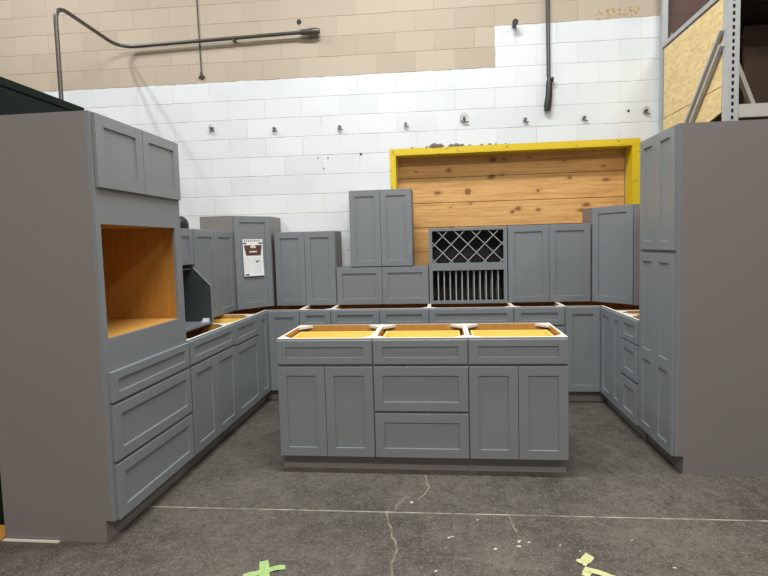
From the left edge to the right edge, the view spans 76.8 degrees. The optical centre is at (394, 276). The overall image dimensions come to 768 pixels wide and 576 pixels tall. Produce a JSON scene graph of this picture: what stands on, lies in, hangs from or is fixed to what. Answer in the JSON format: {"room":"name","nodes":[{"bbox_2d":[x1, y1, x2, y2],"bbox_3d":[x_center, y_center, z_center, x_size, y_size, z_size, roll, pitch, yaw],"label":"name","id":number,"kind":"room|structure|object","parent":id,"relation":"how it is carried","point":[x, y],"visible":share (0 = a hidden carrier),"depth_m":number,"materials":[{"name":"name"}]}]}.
{"room":"store","nodes":[
{"label":"store","id":0,"kind":"room"},
{"bbox_2d":[0,0,741,265],"bbox_3d":[-0.035,-1.773,5.073,13.000,5.800,0.250,-1,4,6],"label":"wall","id":1,"kind":"structure","parent":0,"point":[372,67],"depth_m":5.01,"materials":[{"name":"paint"}]},
{"bbox_2d":[53,8,319,99],"bbox_3d":[-1.937,-0.682,5.065,2.358,3.625,0.781,-3,4,-16],"label":"conduit pipe","id":2,"kind":"object","parent":1,"relation":"attached to","point":[309,31],"visible":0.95,"depth_m":4.91,"materials":[{"name":"metal"}]},
{"bbox_2d":[196,0,204,78],"bbox_3d":[-2.067,-3.344,5.024,0.072,2.531,0.024,-1,4,6],"label":"cable","id":3,"kind":"object","parent":1,"relation":"attached to","point":[201,73],"visible":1,"depth_m":5.09,"materials":[{"name":"metal"}]},
{"bbox_2d":[208,124,214,131],"bbox_3d":[-1.939,-1.568,5.128,0.068,0.079,0.040,-1,4,6],"label":"wall anchor","id":4,"kind":"object","parent":1,"relation":"attached to","point":[210,127],"visible":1,"depth_m":5.13,"materials":[{"name":"metal"}]},
{"bbox_2d":[200,216,280,310],"bbox_3d":[-1.509,-0.140,4.863,0.580,0.895,0.616,-1,4,6],"label":"upper cabinet","id":5,"kind":"object","parent":1,"relation":"attached to","point":[252,292],"visible":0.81,"depth_m":4.68,"materials":[{"name":"grey laminate"}]},
{"bbox_2d":[242,239,263,276],"bbox_3d":[-1.358,-0.179,4.671,0.208,0.354,0.011,-5,5,-44],"label":"flyer","id":6,"kind":"object","parent":5,"relation":"attached to","point":[252,248],"visible":1,"depth_m":4.67,"materials":[{"name":"white paper"}]},
{"bbox_2d":[244,245,261,255],"bbox_3d":[-1.362,-0.249,4.669,0.188,0.100,0.001,-5,5,-44],"label":"picture","id":7,"kind":"object","parent":6,"relation":"on","point":[249,250],"depth_m":4.67},
{"bbox_2d":[274,231,341,305],"bbox_3d":[-0.867,-0.083,4.951,0.610,0.735,0.324,-1,4,6],"label":"upper cabinet","id":8,"kind":"object","parent":1,"relation":"attached to","point":[306,263],"visible":0.97,"depth_m":4.80,"materials":[{"name":"grey wood"}]},
{"bbox_2d":[349,189,414,266],"bbox_3d":[-0.118,-0.475,4.851,0.610,0.744,0.324,-1,4,6],"label":"upper cabinet","id":9,"kind":"object","parent":1,"relation":"attached to","point":[381,221],"visible":1,"depth_m":4.70,"materials":[{"name":"grey wood"}]},
{"bbox_2d":[336,264,429,304],"bbox_3d":[-0.103,0.083,4.888,0.906,0.372,0.324,-1,4,6],"label":"upper cabinet","id":10,"kind":"object","parent":1,"relation":"attached to","point":[382,285],"visible":0.99,"depth_m":4.73,"materials":[{"name":"grey wood"}]},
{"bbox_2d":[460,113,468,122],"bbox_3d":[0.703,-1.593,4.867,0.090,0.101,0.040,-1,4,6],"label":"wall anchor","id":11,"kind":"object","parent":1,"relation":"attached to","point":[463,118],"visible":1,"depth_m":4.88,"materials":[{"name":"metal"}]},
{"bbox_2d":[397,149,624,264],"bbox_3d":[1.223,-0.096,5.149,2.325,2.378,0.045,-1,4,6],"label":"board panel","id":12,"kind":"object","parent":1,"relation":"attached to","point":[541,188],"visible":0.23,"depth_m":5.08,"materials":[{"name":"brown wood"}]},
{"bbox_2d":[390,138,639,204],"bbox_3d":[1.214,-0.138,5.009,2.459,2.481,0.188,-1,4,6],"label":"door frame","id":13,"kind":"structure","parent":1,"relation":"attached to","point":[631,146],"depth_m":4.86,"materials":[{"name":"yellow paint"}]},
{"bbox_2d":[512,18,518,27],"bbox_3d":[1.177,-2.468,4.743,0.060,0.060,0.115,-1,4,6],"label":"pipe stub","id":14,"kind":"object","parent":1,"relation":"attached to","point":[515,21],"visible":1,"depth_m":4.69,"materials":[{"name":"metal"}]},
{"bbox_2d":[544,0,553,110],"bbox_3d":[1.484,-3.153,4.664,0.101,3.052,0.072,-1,4,6],"label":"power cable","id":15,"kind":"object","parent":1,"relation":"attached to","point":[548,98],"visible":1,"depth_m":4.73,"materials":[{"name":"metal"}]},
{"bbox_2d":[507,223,590,302],"bbox_3d":[1.473,-0.129,4.720,0.760,0.735,0.324,-1,4,6],"label":"upper cabinet","id":16,"kind":"object","parent":1,"relation":"attached to","point":[550,262],"visible":0.91,"depth_m":4.56,"materials":[{"name":"grey wood"}]},
{"bbox_2d":[582,204,641,304],"bbox_3d":[2.150,-0.206,4.505,0.606,0.880,0.609,-1,4,6],"label":"upper cabinet","id":17,"kind":"object","parent":1,"relation":"attached to","point":[615,230],"visible":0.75,"depth_m":4.34,"materials":[{"name":"grey laminate"}]},
{"bbox_2d":[643,106,649,113],"bbox_3d":[2.445,-1.610,4.696,0.068,0.079,0.040,-1,4,6],"label":"wall anchor","id":18,"kind":"object","parent":1,"relation":"attached to","point":[645,111],"visible":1,"depth_m":4.70,"materials":[{"name":"metal"}]},
{"bbox_2d":[0,400,767,575],"bbox_3d":[-0.444,1.512,0.288,13.000,0.100,10.280,-1,4,6],"label":"floor","id":19,"kind":"structure","parent":0,"point":[618,501],"depth_m":2.55,"materials":[{"name":"concrete"}]},
{"bbox_2d":[0,525,5,540],"bbox_3d":[-2.270,1.350,2.563,0.525,0.018,0.105,-1,4,6],"label":"plywood offcut","id":20,"kind":"object","parent":19,"relation":"on","point":[2,527],"visible":0.4,"depth_m":2.53,"materials":[{"name":"orange wood"}]},
{"bbox_2d":[3,538,60,542],"bbox_3d":[-1.853,1.351,2.473,0.308,0.006,0.014,-1,4,6],"label":"wood shim","id":21,"kind":"object","parent":19,"relation":"on","point":[5,539],"visible":1,"depth_m":2.47,"materials":[{"name":"beige wood"}]},
{"bbox_2d":[0,76,83,524],"bbox_3d":[-2.323,0.136,2.900,0.630,2.400,0.700,-1,4,6],"label":"metal container","id":22,"kind":"object","parent":19,"relation":"on","point":[15,98],"visible":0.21,"depth_m":2.68,"materials":[{"name":"green metal"}]},
{"bbox_2d":[0,110,194,542],"bbox_3d":[-1.683,0.258,2.776,0.629,2.138,0.762,-1,4,6],"label":"tall cabinet","id":23,"kind":"object","parent":19,"relation":"on","point":[96,419],"visible":1,"depth_m":2.44,"materials":[{"name":"grey wood"}]},
{"bbox_2d":[101,224,161,229],"bbox_3d":[-1.710,-0.283,2.741,0.577,0.016,0.730,-1,4,6],"label":"shelf","id":24,"kind":"object","parent":23,"relation":"attached to","point":[103,226],"depth_m":2.82,"materials":[{"name":"orange wood"}]},
{"bbox_2d":[107,317,176,337],"bbox_3d":[-1.695,0.304,2.780,0.577,0.016,0.730,-1,4,6],"label":"shelf","id":25,"kind":"object","parent":23,"relation":"attached to","point":[124,327],"depth_m":2.85,"materials":[{"name":"orange wood"}]},
{"bbox_2d":[186,323,238,470],"bbox_3d":[-1.596,0.838,3.539,0.629,0.876,0.681,-1,4,6],"label":"base cabinet","id":26,"kind":"object","parent":19,"relation":"on","point":[212,354],"visible":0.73,"depth_m":3.47,"materials":[{"name":"grey wood"}]},
{"bbox_2d":[183,267,212,331],"bbox_3d":[-1.697,0.179,3.508,0.451,0.447,0.677,-1,4,6],"label":"range hood","id":27,"kind":"object","parent":26,"relation":"on","point":[197,291],"visible":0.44,"depth_m":3.81,"materials":[{"name":"grey paint"}]},
{"bbox_2d":[180,216,193,265],"bbox_3d":[-1.776,-0.258,3.509,0.324,0.384,0.732,-1,4,6],"label":"upper cabinet","id":28,"kind":"object","parent":27,"relation":"on","point":[186,234],"depth_m":3.73,"materials":[{"name":"grey wood"}]},
{"bbox_2d":[213,314,261,431],"bbox_3d":[-1.539,0.798,4.122,0.629,0.876,0.491,-1,4,6],"label":"base cabinet","id":29,"kind":"object","parent":19,"relation":"on","point":[246,344],"visible":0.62,"depth_m":4.10,"materials":[{"name":"grey wood"}]},
{"bbox_2d":[182,229,235,317],"bbox_3d":[-1.702,-0.021,4.213,0.324,0.752,0.734,-1,4,6],"label":"upper cabinet","id":30,"kind":"object","parent":29,"relation":"on","point":[213,252],"visible":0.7,"depth_m":4.21,"materials":[{"name":"grey wood"}]},
{"bbox_2d":[243,560,284,575],"bbox_3d":[-0.601,1.337,2.156,0.154,0.008,0.217,0,4,25],"label":"cross","id":31,"kind":"object","parent":19,"relation":"on","point":[264,567],"visible":1,"depth_m":2.20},
{"bbox_2d":[223,305,306,409],"bbox_3d":[-1.321,0.748,4.782,0.934,0.875,0.861,-1,4,6],"label":"base cabinet","id":32,"kind":"object","parent":19,"relation":"on","point":[275,321],"visible":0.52,"depth_m":4.54,"materials":[{"name":"grey wood"}]},
{"bbox_2d":[300,305,337,324],"bbox_3d":[-0.697,0.729,4.837,0.295,0.876,0.629,-1,4,6],"label":"base cabinet","id":33,"kind":"object","parent":19,"relation":"on","point":[314,314],"visible":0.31,"depth_m":4.51,"materials":[{"name":"grey wood"}]},
{"bbox_2d":[276,324,381,468],"bbox_3d":[-0.413,0.818,3.374,0.622,0.876,0.549,-1,4,6],"label":"base cabinet","id":34,"kind":"object","parent":19,"relation":"on","point":[326,372],"visible":0.94,"depth_m":3.11,"materials":[{"name":"grey wood"}]},
{"bbox_2d":[331,302,429,324],"bbox_3d":[-0.098,0.717,4.778,0.905,0.876,0.629,-1,4,6],"label":"base cabinet","id":35,"kind":"object","parent":19,"relation":"on","point":[385,313],"visible":0.27,"depth_m":4.46,"materials":[{"name":"grey wood"}]},
{"bbox_2d":[373,323,469,470],"bbox_3d":[0.195,0.806,3.314,0.595,0.876,0.549,-1,4,6],"label":"base cabinet","id":36,"kind":"object","parent":19,"relation":"on","point":[421,390],"visible":1,"depth_m":3.05,"materials":[{"name":"grey wood"}]},
{"bbox_2d":[429,303,513,323],"bbox_3d":[0.731,0.700,4.696,0.756,0.876,0.629,-1,4,6],"label":"base cabinet","id":37,"kind":"object","parent":19,"relation":"on","point":[473,312],"visible":0.25,"depth_m":4.37,"materials":[{"name":"grey wood"}]},
{"bbox_2d":[428,226,507,303],"bbox_3d":[0.719,-0.111,4.794,0.740,0.729,0.322,-1,4,6],"label":"wine rack cabinet","id":38,"kind":"object","parent":37,"relation":"on","point":[468,265],"visible":1,"depth_m":4.89,"materials":[{"name":"grey laminate"}]},
{"bbox_2d":[464,323,568,472],"bbox_3d":[0.792,0.794,3.255,0.603,0.876,0.549,-1,4,6],"label":"base cabinet","id":39,"kind":"object","parent":19,"relation":"on","point":[518,372],"visible":0.96,"depth_m":2.99,"materials":[{"name":"grey wood"}]},
{"bbox_2d":[510,302,564,333],"bbox_3d":[1.328,0.689,4.636,0.441,0.876,0.629,-1,4,6],"label":"base cabinet","id":40,"kind":"object","parent":19,"relation":"on","point":[553,313],"visible":0.28,"depth_m":4.31,"materials":[{"name":"grey wood"}]},
{"bbox_2d":[576,553,614,575],"bbox_3d":[0.883,1.299,2.131,0.148,0.011,0.223,-3,4,-25],"label":"scrap","id":41,"kind":"object","parent":19,"relation":"on","point":[586,558],"visible":1,"depth_m":2.15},
{"bbox_2d":[557,301,638,414],"bbox_3d":[1.998,0.684,4.429,0.929,0.875,0.909,-1,4,6],"label":"base cabinet","id":42,"kind":"object","parent":19,"relation":"on","point":[588,325],"visible":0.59,"depth_m":4.28,"materials":[{"name":"grey laminate"}]},
{"bbox_2d":[612,310,638,423],"bbox_3d":[2.093,0.720,3.861,0.629,0.876,0.203,-1,4,6],"label":"base cabinet","id":43,"kind":"object","parent":19,"relation":"on","point":[616,315],"visible":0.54,"depth_m":3.90,"materials":[{"name":"grey wood"}]},
{"bbox_2d":[621,314,647,440],"bbox_3d":[2.068,0.737,3.604,0.629,0.876,0.310,-1,4,6],"label":"base cabinet","id":44,"kind":"object","parent":19,"relation":"on","point":[629,322],"visible":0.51,"depth_m":3.61,"materials":[{"name":"grey wood"}]},
{"bbox_2d":[638,119,767,475],"bbox_3d":[2.024,0.139,3.150,0.629,2.132,0.511,-1,4,6],"label":"pantry cabinet","id":45,"kind":"object","parent":19,"relation":"on","point":[703,279],"visible":1,"depth_m":2.92,"materials":[{"name":"grey wood"}]},
{"bbox_2d":[659,0,767,132],"bbox_3d":[3.887,-1.205,4.014,2.814,4.600,1.120,-1,4,6],"label":"rack","id":46,"kind":"object","parent":19,"relation":"on","point":[737,14],"visible":0.38,"depth_m":3.71,"materials":[{"name":"grey metal"}]},
{"bbox_2d":[663,87,721,130],"bbox_3d":[2.526,-1.179,4.146,0.012,0.564,0.965,-1,4,6],"label":"sheet","id":47,"kind":"object","parent":46,"relation":"attached to","point":[710,107],"visible":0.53,"depth_m":3.89,"materials":[{"name":"beige wood"}]},
{"bbox_2d":[664,0,723,117],"bbox_3d":[2.512,-1.790,4.106,0.012,0.643,0.965,-1,4,6],"label":"sheet","id":48,"kind":"object","parent":46,"relation":"attached to","point":[686,57],"visible":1,"depth_m":4.09,"materials":[{"name":"beige wood"}]},
{"bbox_2d":[739,62,754,103],"bbox_3d":[2.690,-1.500,3.738,0.176,0.426,0.053,0,4,27],"label":"brace","id":49,"kind":"object","parent":46,"relation":"on","point":[743,83],"visible":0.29,"depth_m":3.72,"materials":[{"name":"grey metal"}]},
{"bbox_2d":[741,24,767,103],"bbox_3d":[3.352,-1.736,4.153,0.680,0.830,0.035,-1,4,6],"label":"panel","id":50,"kind":"object","parent":46,"relation":"on","point":[755,37],"visible":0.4,"depth_m":4.15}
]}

